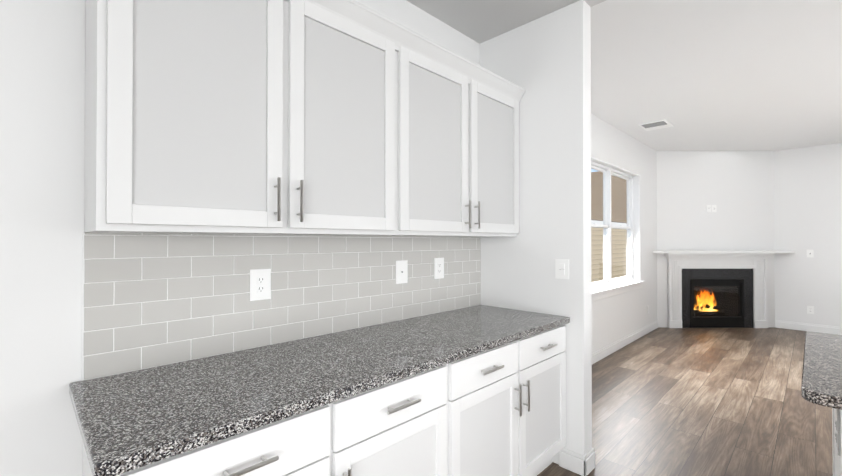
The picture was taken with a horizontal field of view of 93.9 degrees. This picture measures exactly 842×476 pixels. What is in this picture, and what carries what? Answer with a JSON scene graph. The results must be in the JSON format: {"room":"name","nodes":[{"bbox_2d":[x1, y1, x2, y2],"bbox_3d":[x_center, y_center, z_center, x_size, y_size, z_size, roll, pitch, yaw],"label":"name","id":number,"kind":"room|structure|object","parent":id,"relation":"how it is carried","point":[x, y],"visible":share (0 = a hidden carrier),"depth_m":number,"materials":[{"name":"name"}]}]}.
{"room":"kitchen","nodes":[
{"label":"kitchen","id":0,"kind":"room"},
{"bbox_2d":[0,0,479,475],"bbox_3d":[-1.595,-0.021,0.927,0.160,2.800,5.791,0,-1,45],"label":"wall","id":1,"kind":"structure","parent":0,"point":[42,102],"depth_m":1.23,"materials":[{"name":"white paint"}]},
{"bbox_2d":[84,0,411,235],"bbox_3d":[-0.583,-0.473,1.597,0.328,0.916,1.165,0,-1,45],"label":"upper cabinet","id":2,"kind":"object","parent":1,"relation":"attached to","point":[311,117],"depth_m":1.36,"materials":[{"name":"white paint"}]},
{"bbox_2d":[81,231,480,380],"bbox_3d":[-0.343,0.228,2.063,0.010,0.489,2.179,0,-1,45],"label":"tile backsplash","id":3,"kind":"structure","parent":1,"relation":"attached to","point":[150,300],"depth_m":1.64,"materials":[{"name":"grey tile"}]},
{"bbox_2d":[250,269,270,300],"bbox_3d":[-0.692,0.201,1.699,0.009,0.133,0.089,0,-1,45],"label":"outlet","id":4,"kind":"object","parent":3,"relation":"attached to","point":[260,284],"visible":1,"depth_m":1.70,"materials":[{"name":"white plastic"}]},
{"bbox_2d":[396,260,407,283],"bbox_3d":[-0.111,0.197,2.284,0.008,0.133,0.089,0,-1,45],"label":"light switch","id":5,"kind":"object","parent":3,"relation":"attached to","point":[401,271],"visible":1,"depth_m":2.28,"materials":[{"name":"white plastic"}]},
{"bbox_2d":[434,258,443,278],"bbox_3d":[0.116,0.193,2.511,0.009,0.133,0.089,0,-1,45],"label":"outlet","id":6,"kind":"object","parent":3,"relation":"attached to","point":[438,268],"visible":1,"depth_m":2.50,"materials":[{"name":"white plastic"}]},
{"bbox_2d":[412,44,521,236],"bbox_3d":[0.131,-0.468,2.314,0.328,0.916,1.155,0,-1,45],"label":"upper cabinet","id":7,"kind":"object","parent":1,"relation":"attached to","point":[465,126],"depth_m":2.18,"materials":[{"name":"white paint"}]},
{"bbox_2d":[480,0,591,464],"bbox_3d":[0.730,-0.009,2.616,0.750,2.800,0.115,0,-1,45],"label":"wall","id":8,"kind":"structure","parent":0,"point":[544,62],"depth_m":2.44,"materials":[{"name":"white paint"}]},
{"bbox_2d":[555,259,568,278],"bbox_3d":[0.859,0.190,2.397,0.084,0.118,0.010,0,-1,45],"label":"light switch","id":9,"kind":"object","parent":8,"relation":"attached to","point":[561,268],"visible":1,"depth_m":2.40,"materials":[{"name":"white plastic"}]},
{"bbox_2d":[559,448,594,469],"bbox_3d":[0.771,1.333,2.660,0.794,0.117,0.018,0,-1,45],"label":"baseboard","id":10,"kind":"structure","parent":8,"relation":"attached to","point":[577,463],"depth_m":2.34,"materials":[{"name":"white paint"}]},
{"bbox_2d":[591,114,656,352],"bbox_3d":[2.134,0.007,4.749,0.170,2.800,4.889,0,-1,45],"label":"wall","id":11,"kind":"structure","parent":0,"point":[615,318],"depth_m":5.51,"materials":[{"name":"white paint"}]},
{"bbox_2d":[591,161,644,301],"bbox_3d":[2.441,-0.094,5.023,0.210,1.615,1.990,0,-1,45],"label":"window","id":12,"kind":"structure","parent":11,"relation":"in","point":[606,225],"depth_m":5.05,"materials":[{"name":"white plastic"}]},
{"bbox_2d":[592,320,657,363],"bbox_3d":[2.109,1.347,4.582,0.018,0.117,4.629,0,-1,45],"label":"baseboard","id":13,"kind":"structure","parent":11,"relation":"attached to","point":[604,352],"depth_m":5.06,"materials":[{"name":"white paint"}]},
{"bbox_2d":[406,0,841,150],"bbox_3d":[2.583,-1.469,1.193,6.600,0.100,12.050,0,-1,45],"label":"ceiling","id":14,"kind":"structure","parent":0,"point":[732,75],"depth_m":3.19,"materials":[{"name":"white paint"}]},
{"bbox_2d":[638,119,673,130],"bbox_3d":[2.897,-1.384,4.852,0.300,0.017,0.380,0,-1,45],"label":"ceiling vent","id":15,"kind":"object","parent":14,"relation":"in","point":[656,125],"visible":1,"depth_m":4.83,"materials":[{"name":"white plastic"}]},
{"bbox_2d":[537,327,832,475],"bbox_3d":[2.583,1.431,1.172,6.600,0.100,12.050,0,-1,45],"label":"floor","id":16,"kind":"structure","parent":0,"point":[666,401],"depth_m":3.20,"materials":[{"name":"brown wood"}]},
{"bbox_2d":[83,361,464,475],"bbox_3d":[-0.472,0.945,1.475,0.642,0.878,1.165,0,-1,45],"label":"base cabinet","id":17,"kind":"object","parent":16,"relation":"on","point":[415,426],"depth_m":1.31,"materials":[{"name":"white paint"}]},
{"bbox_2d":[69,305,568,475],"bbox_3d":[-0.120,0.488,1.817,0.667,0.036,2.208,0,-1,45],"label":"countertop","id":18,"kind":"structure","parent":17,"relation":"on","point":[128,422],"depth_m":1.28,"materials":[{"name":"grey stone"}]},
{"bbox_2d":[465,325,565,475],"bbox_3d":[0.245,0.950,2.195,0.642,0.878,1.151,0,-1,45],"label":"base cabinet","id":19,"kind":"object","parent":16,"relation":"on","point":[477,390],"depth_m":1.97,"materials":[{"name":"white paint"}]},
{"bbox_2d":[653,250,794,327],"bbox_3d":[4.676,0.805,6.068,1.554,1.222,1.554,0,-1,45],"label":"fireplace","id":20,"kind":"object","parent":16,"relation":"on","point":[717,288],"visible":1,"depth_m":6.21,"materials":[{"name":"white paint"}]},
{"bbox_2d":[832,411,841,475],"bbox_3d":[2.305,0.939,0.712,2.140,0.878,0.808,0,-1,45],"label":"base cabinet","id":21,"kind":"object","parent":16,"relation":"on","point":[836,415],"depth_m":1.26,"materials":[{"name":"white paint"}]},
{"bbox_2d":[801,331,841,410],"bbox_3d":[2.366,0.481,0.802,2.276,0.036,1.124,0,-1,45],"label":"countertop","id":22,"kind":"structure","parent":21,"relation":"on","point":[821,384],"depth_m":1.39,"materials":[{"name":"grey stone"}]},
{"bbox_2d":[657,151,774,326],"bbox_3d":[4.676,0.018,6.306,2.107,2.800,0.120,0,0,0],"label":"wall","id":23,"kind":"structure","parent":0,"point":[736,188],"depth_m":6.25,"materials":[{"name":"white paint"}]},
{"bbox_2d":[706,205,710,211],"bbox_3d":[4.566,-0.468,6.244,0.072,0.116,0.008,0,0,0],"label":"outlet","id":24,"kind":"object","parent":23,"relation":"attached to","point":[708,208],"visible":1,"depth_m":6.24,"materials":[{"name":"white plastic"}]},
{"bbox_2d":[712,205,716,211],"bbox_3d":[4.651,-0.468,6.246,0.054,0.116,0.054,0,-1,45],"label":"outlet","id":25,"kind":"object","parent":23,"relation":"attached to","point":[714,208],"visible":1,"depth_m":6.24,"materials":[{"name":"white plastic"}]},
{"bbox_2d":[774,143,841,326],"bbox_3d":[7.250,0.006,4.721,4.980,2.800,0.150,0,-1,45],"label":"wall","id":26,"kind":"structure","parent":0,"point":[807,198],"depth_m":5.97,"materials":[{"name":"white paint"}]},
{"bbox_2d":[776,320,841,334],"bbox_3d":[7.284,1.347,4.561,4.720,0.117,0.014,0,-1,45],"label":"baseboard","id":27,"kind":"structure","parent":26,"relation":"attached to","point":[779,324],"depth_m":5.95,"materials":[{"name":"white paint"}]},
{"bbox_2d":[807,306,813,313],"bbox_3d":[5.890,1.087,5.953,0.074,0.118,0.009,0,-1,45],"label":"outlet","id":28,"kind":"object","parent":26,"relation":"attached to","point":[810,309],"visible":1,"depth_m":5.95,"materials":[{"name":"white plastic"}]},
{"bbox_2d":[807,250,813,257],"bbox_3d":[5.887,0.235,5.956,0.074,0.118,0.018,0,-1,45],"label":"light switch","id":29,"kind":"object","parent":26,"relation":"attached to","point":[810,253],"visible":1,"depth_m":5.96,"materials":[{"name":"white plastic"}]},
{"bbox_3d":[23.471,2.434,29.724,3.900,0.100,85.000,0,-1,45],"label":"ground","id":30,"kind":"structure","parent":0,"visible":0},
{"bbox_2d":[591,220,626,282],"bbox_3d":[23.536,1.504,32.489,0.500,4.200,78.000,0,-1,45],"label":"neighbor house","id":31,"kind":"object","parent":30,"relation":"on","point":[619,245],"depth_m":17.39,"materials":[{"name":"beige"}]},
{"bbox_2d":[591,171,626,222],"bbox_3d":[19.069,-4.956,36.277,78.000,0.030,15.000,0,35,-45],"label":"neighbor roof","id":32,"kind":"structure","parent":31,"relation":"on","point":[620,201],"depth_m":22.32,"materials":[{"name":"brown"}]}
]}

